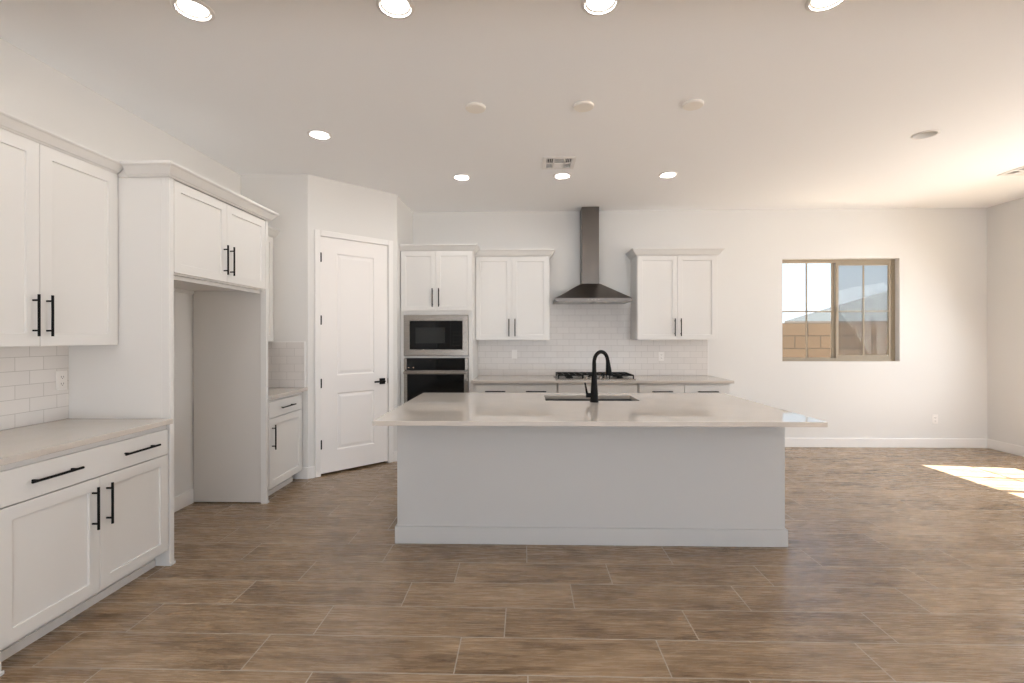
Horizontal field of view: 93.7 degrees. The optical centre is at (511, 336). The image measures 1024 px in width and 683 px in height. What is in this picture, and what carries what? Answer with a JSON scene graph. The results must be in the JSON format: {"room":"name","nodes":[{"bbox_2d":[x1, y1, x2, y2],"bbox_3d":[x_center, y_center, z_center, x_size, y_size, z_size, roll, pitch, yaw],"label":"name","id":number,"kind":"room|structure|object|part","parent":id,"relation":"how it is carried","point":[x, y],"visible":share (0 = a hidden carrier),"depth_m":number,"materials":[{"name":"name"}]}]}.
{"room":"kitchen","nodes":[
{"label":"kitchen","id":0,"kind":"room"},
{"bbox_2d":[0,38,240,496],"bbox_3d":[-2.895,-0.153,1.002,0.140,3.150,10.650,0,0,2],"label":"wall","id":1,"kind":"structure","parent":0,"point":[32,90],"depth_m":3.39,"materials":[{"name":"white paint"}]},
{"bbox_2d":[0,346,68,430],"bbox_3d":[-2.780,0.277,2.503,0.008,0.460,0.977,0,0,2],"label":"tiled wall","id":2,"kind":"structure","parent":1,"relation":"attached to","point":[29,395],"depth_m":2.77,"materials":[{"name":"white tile"}]},
{"bbox_2d":[56,371,66,390],"bbox_3d":[-2.759,0.266,2.942,0.009,0.116,0.070,0,0,2],"label":"wall outlet","id":3,"kind":"object","parent":2,"relation":"attached to","point":[61,376],"visible":1,"depth_m":2.94,"materials":[{"name":"white plastic"}]},
{"bbox_2d":[0,109,122,346],"bbox_3d":[-2.588,-0.511,2.459,0.393,1.118,1.041,0,0,2],"label":"upper cabinet","id":4,"kind":"object","parent":1,"relation":"attached to","point":[59,193],"visible":0.97,"depth_m":2.58,"materials":[{"name":"white wood"}]},
{"bbox_3d":[-2.472,-0.480,2.250,0.019,1.055,0.490,0,0,2],"label":"door","id":5,"kind":"part","parent":4,"relation":"part of","materials":[{"name":"white wood"}]},
{"bbox_3d":[-2.437,-0.111,2.461,0.038,0.216,0.012,0,0,2],"label":"handle","id":6,"kind":"part","parent":4,"relation":"part of","materials":[{"name":"black metal"}]},
{"bbox_3d":[-2.435,-0.111,2.532,0.038,0.216,0.012,0,0,2],"label":"handle","id":7,"kind":"part","parent":4,"relation":"part of","materials":[{"name":"black metal"}]},
{"bbox_3d":[-2.589,-1.038,2.453,0.393,0.064,1.029,0,0,2],"label":"crown moulding","id":8,"kind":"part","parent":4,"relation":"part of","materials":[{"name":"white wood"}]},
{"bbox_3d":[-2.459,-0.480,2.737,0.019,1.055,0.478,0,0,2],"label":"door","id":9,"kind":"part","parent":4,"relation":"part of","materials":[{"name":"white wood"}]},
{"bbox_2d":[174,489,193,511],"bbox_3d":[-2.748,1.362,3.567,0.014,0.118,1.090,0,0,2],"label":"baseboard","id":10,"kind":"structure","parent":1,"relation":"attached to","point":[185,499],"depth_m":3.99,"materials":[{"name":"white wood"}]},
{"bbox_2d":[268,226,279,340],"bbox_3d":[-2.532,-0.509,4.478,0.399,1.104,0.678,0,0,2],"label":"upper cabinet","id":11,"kind":"object","parent":1,"relation":"attached to","point":[272,232],"visible":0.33,"depth_m":4.75,"materials":[{"name":"white wood"}]},
{"bbox_3d":[-2.408,-0.476,4.475,0.019,1.037,0.664,0,0,2],"label":"door","id":12,"kind":"part","parent":11,"relation":"part of","materials":[{"name":"white wood"}]},
{"bbox_3d":[-2.533,-1.029,4.478,0.399,0.064,0.678,0,0,2],"label":"crown moulding","id":13,"kind":"part","parent":11,"relation":"part of","materials":[{"name":"white wood"}]},
{"bbox_2d":[241,174,307,478],"bbox_3d":[-2.382,-0.104,4.870,0.680,3.050,0.110,0,0,2],"label":"wall","id":14,"kind":"structure","parent":0,"point":[286,195],"depth_m":4.81,"materials":[{"name":"white paint"}]},
{"bbox_2d":[268,342,303,387],"bbox_3d":[-2.395,0.280,4.810,0.637,0.454,0.008,0,0,2],"label":"tiled wall","id":15,"kind":"structure","parent":14,"relation":"attached to","point":[285,359],"depth_m":4.80,"materials":[{"name":"white tile"}]},
{"bbox_2d":[268,341,304,387],"bbox_3d":[-2.391,0.276,4.809,0.645,0.462,0.012,0,0,2],"label":"trim","id":16,"kind":"structure","parent":14,"relation":"attached to","point":[268,341],"depth_m":4.79,"materials":[{"name":"white"}]},
{"bbox_2d":[295,467,307,478],"bbox_3d":[-2.104,1.361,4.800,0.136,0.118,0.014,0,0,2],"label":"baseboard","id":17,"kind":"structure","parent":14,"relation":"attached to","point":[303,474],"depth_m":4.79,"materials":[{"name":"white wood"}]},
{"bbox_2d":[308,174,396,466],"bbox_3d":[-1.717,-0.105,5.191,1.004,3.050,0.110,0,0,-43],"label":"wall","id":18,"kind":"structure","parent":0,"point":[333,206],"depth_m":5.04,"materials":[{"name":"white paint"}]},
{"bbox_2d":[308,451,396,478],"bbox_3d":[-1.676,1.361,5.143,1.005,0.118,0.014,0,0,-43],"label":"baseboard","id":19,"kind":"structure","parent":18,"relation":"attached to","point":[311,470],"depth_m":4.83,"materials":[{"name":"white wood"}]},
{"bbox_2d":[320,237,387,473],"bbox_3d":[-1.671,0.186,5.143,0.772,2.424,0.097,0,0,-43],"label":"door","id":20,"kind":"structure","parent":18,"relation":"in","point":[354,275],"depth_m":5.13,"materials":[{"name":"white painted wood"},{"name":"matte black metal"}]},
{"bbox_3d":[-1.462,0.492,5.316,0.151,0.066,0.062,0,0,-43],"label":"handle","id":21,"kind":"part","parent":20,"relation":"part of","materials":[{"name":"black metal"}]},
{"bbox_2d":[315,229,392,477],"bbox_3d":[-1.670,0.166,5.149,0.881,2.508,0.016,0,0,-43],"label":"door frame","id":22,"kind":"structure","parent":18,"relation":"in","point":[318,233],"depth_m":4.88,"materials":[{"name":"white wood"}]},
{"bbox_2d":[397,195,412,406],"bbox_3d":[-1.360,-0.106,5.893,0.110,3.050,0.790,0,0,2],"label":"wall","id":23,"kind":"structure","parent":0,"point":[404,214],"depth_m":5.64,"materials":[{"name":"white paint"}]},
{"bbox_2d":[0,0,1023,211],"bbox_3d":[1.612,-1.716,3.929,9.000,0.160,4.840,0,0,2],"label":"ceiling","id":24,"kind":"structure","parent":0,"point":[802,108],"depth_m":3.19,"materials":[{"name":"white paint"}]},
{"bbox_2d":[170,0,214,21],"bbox_3d":[-1.586,-1.632,2.388,0.186,0.017,0.186,0,0,2],"label":"recessed light","id":25,"kind":"object","parent":24,"relation":"in","point":[196,10],"visible":1,"depth_m":2.40,"materials":[{"name":"white plastic"}]},
{"bbox_2d":[307,129,331,139],"bbox_3d":[-1.547,-1.632,3.862,0.186,0.017,0.186,0,0,2],"label":"recessed light","id":26,"kind":"object","parent":24,"relation":"in","point":[318,134],"visible":1,"depth_m":3.88,"materials":[{"name":"white plastic"}]},
{"bbox_2d":[376,0,414,18],"bbox_3d":[-0.574,-1.634,2.366,0.186,0.017,0.186,0,0,2],"label":"recessed light","id":27,"kind":"object","parent":24,"relation":"in","point":[396,9],"visible":1,"depth_m":2.38,"materials":[{"name":"white plastic"}]},
{"bbox_2d":[453,174,470,179],"bbox_3d":[-0.513,-1.634,4.895,0.186,0.017,0.186,0,0,2],"label":"recessed light","id":28,"kind":"object","parent":24,"relation":"in","point":[457,176],"visible":1,"depth_m":4.90,"materials":[{"name":"white plastic"}]},
{"bbox_2d":[465,102,485,113],"bbox_3d":[-0.259,-1.623,3.408,0.144,0.018,0.144,0,0,2],"label":"cover plate","id":29,"kind":"object","parent":24,"relation":"attached to","point":[473,107],"visible":1,"depth_m":3.39,"materials":[{"name":"white plastic"}]},
{"bbox_2d":[542,156,576,168],"bbox_3d":[0.438,-1.652,4.500,0.302,0.053,0.310,0,0,2],"label":"ceiling vent","id":30,"kind":"object","parent":24,"relation":"in","point":[557,162],"visible":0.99,"depth_m":4.50,"materials":[{"name":"white plastic"}]},
{"bbox_2d":[553,172,570,178],"bbox_3d":[0.508,-1.635,4.858,0.186,0.017,0.186,0,0,2],"label":"recessed light","id":31,"kind":"object","parent":24,"relation":"in","point":[562,175],"visible":1,"depth_m":4.87,"materials":[{"name":"white plastic"}]},
{"bbox_2d":[573,101,593,111],"bbox_3d":[0.506,-1.624,3.388,0.144,0.018,0.144,0,0,2],"label":"cover plate","id":32,"kind":"object","parent":24,"relation":"attached to","point":[581,106],"visible":1,"depth_m":3.37,"materials":[{"name":"white plastic"}]},
{"bbox_2d":[581,0,619,15],"bbox_3d":[0.432,-1.635,2.344,0.186,0.017,0.186,0,0,2],"label":"recessed light","id":33,"kind":"object","parent":24,"relation":"in","point":[591,7],"visible":1,"depth_m":2.38,"materials":[{"name":"white plastic"}]},
{"bbox_2d":[658,171,677,177],"bbox_3d":[1.571,-1.637,4.830,0.186,0.017,0.186,0,0,2],"label":"recessed light","id":34,"kind":"object","parent":24,"relation":"in","point":[669,174],"visible":1,"depth_m":4.85,"materials":[{"name":"white plastic"}]},
{"bbox_2d":[682,99,703,110],"bbox_3d":[1.271,-1.625,3.368,0.144,0.018,0.144,0,0,2],"label":"cover plate","id":35,"kind":"object","parent":24,"relation":"attached to","point":[694,104],"visible":1,"depth_m":3.35,"materials":[{"name":"white plastic"}]},
{"bbox_2d":[805,0,844,12],"bbox_3d":[1.524,-1.637,2.320,0.186,0.017,0.186,0,0,2],"label":"recessed light","id":36,"kind":"object","parent":24,"relation":"in","point":[815,6],"visible":1,"depth_m":2.37,"materials":[{"name":"white plastic"}]},
{"bbox_2d":[911,129,940,139],"bbox_3d":[3.344,-1.679,3.881,0.186,0.096,0.186,0,0,2],"label":"ceiling light","id":37,"kind":"object","parent":24,"relation":"attached to","point":[929,133],"visible":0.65,"depth_m":3.92,"materials":[{"name":"white plastic"}]},
{"bbox_2d":[997,166,1023,175],"bbox_3d":[5.074,-1.659,4.712,0.330,0.053,0.290,0,0,2],"label":"ceiling vent","id":38,"kind":"object","parent":24,"relation":"in","point":[1019,171],"visible":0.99,"depth_m":4.79,"materials":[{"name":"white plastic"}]},
{"bbox_2d":[0,447,1023,682],"bbox_3d":[1.536,1.475,0.885,9.000,0.120,10.930,0,0,2],"label":"floor","id":39,"kind":"structure","parent":0,"point":[897,565],"depth_m":2.58,"materials":[{"name":"brown tile"}]},
{"bbox_2d":[0,425,167,675],"bbox_3d":[-2.439,0.980,2.489,0.684,0.882,0.981,0,0,2],"label":"base cabinet","id":40,"kind":"object","parent":39,"relation":"on","point":[78,525],"visible":0.96,"depth_m":2.36,"materials":[{"name":"white wood"}]},
{"bbox_3d":[-2.151,1.020,2.245,0.019,0.587,0.484,0,0,2],"label":"door","id":41,"kind":"part","parent":40,"relation":"part of","materials":[{"name":"white wood"}]},
{"bbox_3d":[-2.123,0.641,2.239,0.038,0.012,0.245,0,0,2],"label":"handle","id":42,"kind":"part","parent":40,"relation":"part of","materials":[{"name":"black metal"}]},
{"bbox_3d":[-2.146,0.644,2.483,0.019,0.152,0.961,0,0,2],"label":"drawer","id":43,"kind":"part","parent":40,"relation":"part of","materials":[{"name":"white wood"}]},
{"bbox_2d":[0,418,172,465],"bbox_3d":[-2.448,0.522,2.481,0.672,0.030,1.001,0,0,2],"label":"countertop","id":44,"kind":"structure","parent":40,"relation":"on","point":[17,444],"depth_m":2.50,"materials":[{"name":"stone"}]},
{"bbox_3d":[-2.118,0.873,2.444,0.038,0.216,0.012,0,0,2],"label":"handle","id":45,"kind":"part","parent":40,"relation":"part of","materials":[{"name":"black metal"}]},
{"bbox_3d":[-2.115,0.873,2.527,0.038,0.216,0.012,0,0,2],"label":"handle","id":46,"kind":"part","parent":40,"relation":"part of","materials":[{"name":"black metal"}]},
{"bbox_3d":[-2.139,1.020,2.727,0.019,0.587,0.474,0,0,2],"label":"door","id":47,"kind":"part","parent":40,"relation":"part of","materials":[{"name":"white wood"}]},
{"bbox_3d":[-2.110,0.641,2.736,0.038,0.012,0.245,0,0,2],"label":"handle","id":48,"kind":"part","parent":40,"relation":"part of","materials":[{"name":"black metal"}]},
{"bbox_2d":[69,160,278,565],"bbox_3d":[-2.398,0.175,3.552,0.713,2.491,1.278,0,0,2],"label":"tall cabinet","id":49,"kind":"object","parent":39,"relation":"on","point":[181,230],"visible":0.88,"depth_m":3.29,"materials":[{"name":"white wood"}]},
{"bbox_3d":[-2.445,0.215,3.002,0.648,2.412,0.037,0,0,2],"label":"panel","id":50,"kind":"part","parent":49,"relation":"part of","materials":[{"name":"white wood"}]},
{"bbox_3d":[-2.400,-1.031,3.552,0.713,0.078,1.278,0,0,2],"label":"crown moulding","id":51,"kind":"part","parent":49,"relation":"part of","materials":[{"name":"white wood"}]},
{"bbox_3d":[-2.126,-0.696,3.286,0.019,0.580,0.533,0,0,2],"label":"door","id":52,"kind":"part","parent":49,"relation":"part of","materials":[{"name":"white wood"}]},
{"bbox_3d":[-2.091,-0.564,3.515,0.038,0.216,0.012,0,0,2],"label":"handle","id":53,"kind":"part","parent":49,"relation":"part of","materials":[{"name":"black metal"}]},
{"bbox_3d":[-2.437,0.211,4.115,0.590,2.404,0.018,0,0,2],"label":"panel","id":54,"kind":"part","parent":49,"relation":"part of","materials":[{"name":"grey laminate"}]},
{"bbox_3d":[-2.090,-0.564,3.591,0.038,0.216,0.012,0,0,2],"label":"handle","id":55,"kind":"part","parent":49,"relation":"part of","materials":[{"name":"black metal"}]},
{"bbox_3d":[-2.112,-0.696,3.818,0.019,0.580,0.526,0,0,2],"label":"door","id":56,"kind":"part","parent":49,"relation":"part of","materials":[{"name":"white wood"}]},
{"bbox_2d":[268,392,301,495],"bbox_3d":[-2.387,0.980,4.466,0.684,0.882,0.663,0,0,2],"label":"base cabinet","id":57,"kind":"object","parent":39,"relation":"on","point":[285,412],"visible":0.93,"depth_m":4.42,"materials":[{"name":"white wood"}]},
{"bbox_3d":[-2.072,0.873,4.184,0.038,0.216,0.012,0,0,2],"label":"handle","id":58,"kind":"part","parent":57,"relation":"part of","materials":[{"name":"black metal"}]},
{"bbox_3d":[-2.094,0.635,4.437,0.019,0.141,0.596,0,0,2],"label":"drawer","id":59,"kind":"part","parent":57,"relation":"part of","materials":[{"name":"white wood"}]},
{"bbox_2d":[268,388,307,398],"bbox_3d":[-2.393,0.522,4.475,0.678,0.030,0.677,0,0,2],"label":"countertop","id":60,"kind":"structure","parent":57,"relation":"on","point":[273,393],"depth_m":4.47,"materials":[{"name":"stone"}]},
{"bbox_2d":[399,243,479,404],"bbox_3d":[-0.845,0.168,5.916,0.910,2.500,0.712,0,0,2],"label":"tall cabinet","id":61,"kind":"object","parent":39,"relation":"on","point":[436,279],"visible":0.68,"depth_m":5.61,"materials":[{"name":"white wood"}]},
{"bbox_3d":[-1.095,-0.653,5.620,0.406,0.696,0.019,0,0,2],"label":"door","id":62,"kind":"part","parent":61,"relation":"part of","materials":[{"name":"white wood"}]},
{"bbox_2d":[403,358,468,402],"bbox_3d":[-0.881,0.581,5.855,0.758,0.666,0.640,0,0,2],"label":"wall oven","id":63,"kind":"object","parent":61,"relation":"in","point":[421,375],"visible":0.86,"depth_m":5.60,"materials":[{"name":"grey"}]},
{"bbox_3d":[-1.251,0.318,5.628,0.032,0.134,0.017,0,0,2],"label":"trim","id":64,"kind":"part","parent":63,"relation":"part of","materials":[{"name":"silver metal"}]},
{"bbox_3d":[-0.889,0.414,5.565,0.732,0.025,0.060,0,0,2],"label":"handle","id":65,"kind":"part","parent":63,"relation":"part of","materials":[{"name":"silver metal"}]},
{"bbox_3d":[-0.891,0.626,5.593,0.665,0.385,0.004,0,0,2],"label":"door glass","id":66,"kind":"part","parent":63,"relation":"part of","materials":[{"name":"black glass"}]},
{"bbox_3d":[-0.892,0.318,5.617,0.683,0.132,0.019,0,0,2],"label":"control panel","id":67,"kind":"part","parent":63,"relation":"part of","materials":[{"name":"black glass"}]},
{"bbox_3d":[-0.529,0.317,5.609,0.039,0.134,0.017,0,0,2],"label":"trim","id":68,"kind":"part","parent":63,"relation":"part of","materials":[{"name":"silver metal"}]},
{"bbox_2d":[404,315,468,355],"bbox_3d":[-0.883,-0.019,5.825,0.758,0.478,0.440,0,0,2],"label":"microwave","id":69,"kind":"object","parent":61,"relation":"in","point":[424,335],"visible":1,"depth_m":5.61,"materials":[{"name":"silver metal"}]},
{"bbox_3d":[-0.961,-0.021,5.620,0.474,0.328,0.013,0,0,2],"label":"door","id":70,"kind":"part","parent":69,"relation":"part of","materials":[{"name":"black glass"}]},
{"bbox_3d":[-0.650,-0.022,5.612,0.141,0.328,0.013,0,0,2],"label":"control panel","id":71,"kind":"part","parent":69,"relation":"part of","materials":[{"name":"black glass"}]},
{"bbox_3d":[-0.847,-1.043,5.916,0.910,0.078,0.712,0,0,2],"label":"crown moulding","id":72,"kind":"part","parent":61,"relation":"part of","materials":[{"name":"white wood"}]},
{"bbox_3d":[-0.678,-0.654,5.609,0.422,0.696,0.019,0,0,2],"label":"door","id":73,"kind":"part","parent":61,"relation":"part of","materials":[{"name":"white wood"}]},
{"bbox_2d":[473,383,556,392],"bbox_3d":[0.041,0.977,5.896,0.983,0.880,0.706,0,0,2],"label":"base cabinet","id":74,"kind":"object","parent":39,"relation":"on","point":[477,387],"visible":0.19,"depth_m":5.58,"materials":[{"name":"white wood"}]},
{"bbox_3d":[-0.193,0.631,5.597,0.460,0.143,0.019,0,0,2],"label":"drawer","id":75,"kind":"part","parent":74,"relation":"part of","materials":[{"name":"white wood"}]},
{"bbox_3d":[0.279,0.630,5.584,0.472,0.143,0.019,0,0,2],"label":"drawer","id":76,"kind":"part","parent":74,"relation":"part of","materials":[{"name":"white wood"}]},
{"bbox_2d":[471,376,733,382],"bbox_3d":[1.042,0.517,5.872,3.014,0.032,0.705,0,0,2],"label":"countertop","id":77,"kind":"structure","parent":74,"relation":"on","point":[479,379],"depth_m":5.56,"materials":[{"name":"stone"}]},
{"bbox_2d":[554,372,635,379],"bbox_3d":[0.991,0.472,5.851,0.926,0.058,0.470,0,0,2],"label":"gas cooktop","id":78,"kind":"object","parent":77,"relation":"in","point":[561,375],"visible":0.9,"depth_m":5.71,"materials":[{"name":"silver metal"}]},
{"bbox_3d":[0.991,0.496,5.851,0.926,0.010,0.470,0,0,2],"label":"plate","id":79,"kind":"part","parent":78,"relation":"part of","materials":[{"name":"silver metal"}]},
{"bbox_2d":[395,426,787,546],"bbox_3d":[0.538,0.974,3.748,2.662,0.884,0.979,0,0,2],"label":"kitchen island","id":80,"kind":"object","parent":39,"relation":"on","point":[502,485],"visible":0.8,"depth_m":3.27,"materials":[{"name":"grey paint"}]},
{"bbox_3d":[0.538,1.357,3.748,2.662,0.118,0.979,0,0,2],"label":"baseboard","id":81,"kind":"part","parent":80,"relation":"part of","materials":[{"name":"grey paint"}]},
{"bbox_2d":[372,393,827,426],"bbox_3d":[0.526,0.517,3.582,2.696,0.030,1.460,0,0,2],"label":"island countertop","id":82,"kind":"structure","parent":80,"relation":"on","point":[426,409],"depth_m":3.23,"materials":[{"name":"stone"}]},
{"bbox_2d":[545,399,632,400],"bbox_3d":[0.641,0.630,3.954,0.780,0.188,0.400,0,0,2],"label":"sink","id":83,"kind":"object","parent":82,"relation":"in","point":[545,399],"visible":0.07,"depth_m":4.14,"materials":[{"name":"silver metal"}]},
{"bbox_2d":[584,350,611,402],"bbox_3d":[0.685,0.302,3.746,0.267,0.400,0.081,0,0,-31],"label":"faucet","id":84,"kind":"object","parent":82,"relation":"on","point":[593,396],"visible":1,"depth_m":3.69,"materials":[{"name":"black metal"}]},
{"bbox_3d":[0.589,0.409,3.708,0.062,0.117,0.035,0,0,2],"label":"lever","id":85,"kind":"part","parent":84,"relation":"part of","materials":[{"name":"black metal"}]},
{"bbox_3d":[0.697,0.182,3.756,0.189,0.160,0.032,0,0,-39],"label":"spout","id":86,"kind":"part","parent":84,"relation":"part of","materials":[{"name":"black metal"}]},
{"bbox_2d":[557,383,636,392],"bbox_3d":[1.003,0.975,5.870,0.921,0.880,0.706,0,0,2],"label":"base cabinet","id":87,"kind":"object","parent":39,"relation":"on","point":[561,387],"visible":0.06,"depth_m":5.56,"materials":[{"name":"white wood"}]},
{"bbox_2d":[637,383,729,394],"bbox_3d":[1.998,0.974,5.844,1.050,0.880,0.706,0,0,2],"label":"base cabinet","id":88,"kind":"object","parent":39,"relation":"on","point":[641,387],"visible":0.26,"depth_m":5.53,"materials":[{"name":"white wood"}]},
{"bbox_3d":[1.728,0.628,5.546,0.510,0.143,0.019,0,0,2],"label":"drawer","id":89,"kind":"part","parent":88,"relation":"part of","materials":[{"name":"white wood"}]},
{"bbox_3d":[2.247,0.627,5.532,0.516,0.143,0.019,0,0,2],"label":"drawer","id":90,"kind":"part","parent":88,"relation":"part of","materials":[{"name":"white wood"}]},
{"bbox_2d":[413,208,986,438],"bbox_3d":[1.676,-0.161,6.278,9.000,3.150,0.140,0,0,2],"label":"wall","id":91,"kind":"structure","parent":0,"point":[939,367],"depth_m":6.15,"materials":[{"name":"white paint"}]},
{"bbox_2d":[475,248,554,339],"bbox_3d":[0.040,-0.522,6.045,0.978,1.113,0.407,0,0,2],"label":"upper cabinet","id":92,"kind":"object","parent":91,"relation":"attached to","point":[512,284],"visible":0.97,"depth_m":5.91,"materials":[{"name":"white wood"}]},
{"bbox_3d":[-0.225,-0.477,5.918,0.446,1.024,0.019,0,0,2],"label":"door","id":93,"kind":"part","parent":92,"relation":"part of","materials":[{"name":"white wood"}]},
{"bbox_3d":[0.039,-1.035,6.045,0.978,0.086,0.407,0,0,2],"label":"crown moulding","id":94,"kind":"part","parent":92,"relation":"part of","materials":[{"name":"white wood"}]},
{"bbox_3d":[0.227,-0.477,5.905,0.452,1.024,0.019,0,0,2],"label":"door","id":95,"kind":"part","parent":92,"relation":"part of","materials":[{"name":"white wood"}]},
{"bbox_2d":[553,207,631,303],"bbox_3d":[0.981,-1.026,5.972,0.914,1.209,0.504,0,0,2],"label":"range hood","id":96,"kind":"object","parent":91,"relation":"attached to","point":[589,291],"visible":1,"depth_m":6.01,"materials":[{"name":"grey metal"}]},
{"bbox_2d":[478,304,707,375],"bbox_3d":[1.037,0.037,6.220,2.960,0.928,0.008,0,0,2],"label":"tiled wall","id":97,"kind":"structure","parent":91,"relation":"attached to","point":[577,331],"depth_m":6.22,"materials":[{"name":"white tile"}]},
{"bbox_2d":[512,350,516,358],"bbox_3d":[0.032,0.222,6.237,0.070,0.116,0.009,0,0,2],"label":"wall switch","id":98,"kind":"object","parent":97,"relation":"attached to","point":[514,352],"visible":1,"depth_m":6.24,"materials":[{"name":"white plastic"}]},
{"bbox_2d":[659,352,663,360],"bbox_3d":[1.925,0.249,6.188,0.070,0.116,0.009,0,0,2],"label":"wall outlet","id":99,"kind":"object","parent":97,"relation":"attached to","point":[661,354],"visible":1,"depth_m":6.19,"materials":[{"name":"white plastic"}]},
{"bbox_2d":[626,247,724,339],"bbox_3d":[2.020,-0.525,5.993,1.108,1.113,0.407,0,0,2],"label":"upper cabinet","id":100,"kind":"object","parent":91,"relation":"attached to","point":[674,289],"visible":1,"depth_m":5.85,"materials":[{"name":"white wood"}]},
{"bbox_3d":[1.775,-0.480,5.865,0.480,1.024,0.019,0,0,2],"label":"door","id":101,"kind":"part","parent":100,"relation":"part of","materials":[{"name":"white wood"}]},
{"bbox_3d":[2.020,-1.038,5.993,1.108,0.086,0.407,0,0,2],"label":"crown moulding","id":102,"kind":"part","parent":100,"relation":"part of","materials":[{"name":"white wood"}]},
{"bbox_3d":[2.256,-0.480,5.852,0.474,1.024,0.019,0,0,2],"label":"door","id":103,"kind":"part","parent":100,"relation":"part of","materials":[{"name":"white wood"}]},
{"bbox_2d":[782,259,894,360],"bbox_3d":[4.209,-0.346,6.242,1.474,1.318,0.072,0,0,2],"label":"window","id":104,"kind":"structure","parent":91,"relation":"in","point":[890,263],"depth_m":6.22,"materials":[{"name":"brown plastic"}]},
{"bbox_3d":[4.550,-0.346,6.222,0.707,1.234,0.022,0,0,2],"label":"sash","id":105,"kind":"part","parent":104,"relation":"part of","materials":[{"name":"brown plastic"}]},
{"bbox_2d":[785,438,986,447],"bbox_3d":[4.280,1.351,6.132,3.484,0.118,0.014,0,0,2],"label":"baseboard","id":106,"kind":"structure","parent":91,"relation":"attached to","point":[789,442],"depth_m":6.11,"materials":[{"name":"white wood"}]},
{"bbox_2d":[932,415,937,423],"bbox_3d":[5.381,1.046,6.105,0.070,0.116,0.009,0,0,2],"label":"wall outlet","id":107,"kind":"object","parent":91,"relation":"attached to","point":[934,417],"visible":1,"depth_m":6.10,"materials":[{"name":"white plastic"}]},
{"bbox_2d":[987,197,1023,446],"bbox_3d":[5.960,-0.167,0.698,0.140,3.150,10.790,0,0,2],"label":"wall","id":108,"kind":"structure","parent":0,"point":[1005,221],"depth_m":5.86,"materials":[{"name":"white paint"}]},
{"bbox_2d":[987,439,1023,456],"bbox_3d":[5.962,1.349,3.569,0.014,0.118,5.050,0,0,2],"label":"baseboard","id":109,"kind":"structure","parent":108,"relation":"attached to","point":[1018,450],"depth_m":5.85,"materials":[{"name":"white wood"}]},
{"label":"outside","id":110,"kind":"structure","parent":0,"visible":0},
{"bbox_3d":[15.394,1.573,14.598,90.000,0.240,110.000,0,0,2],"label":"ground","id":111,"kind":"structure","parent":110,"visible":0},
{"bbox_2d":[782,323,887,357],"bbox_3d":[11.205,0.613,7.581,26.000,1.692,0.150,0,0,2],"label":"wall","id":112,"kind":"structure","parent":111,"relation":"on","point":[793,334],"depth_m":7.67,"materials":[{"name":"beige brick"}]},
{"bbox_2d":[784,291,886,322],"bbox_3d":[27.853,-0.967,33.275,24.070,4.800,14.000,0,0,2],"label":"house","id":113,"kind":"structure","parent":111,"relation":"on","point":[876,302],"depth_m":28.53,"materials":[{"name":"beige paint"}]}
]}

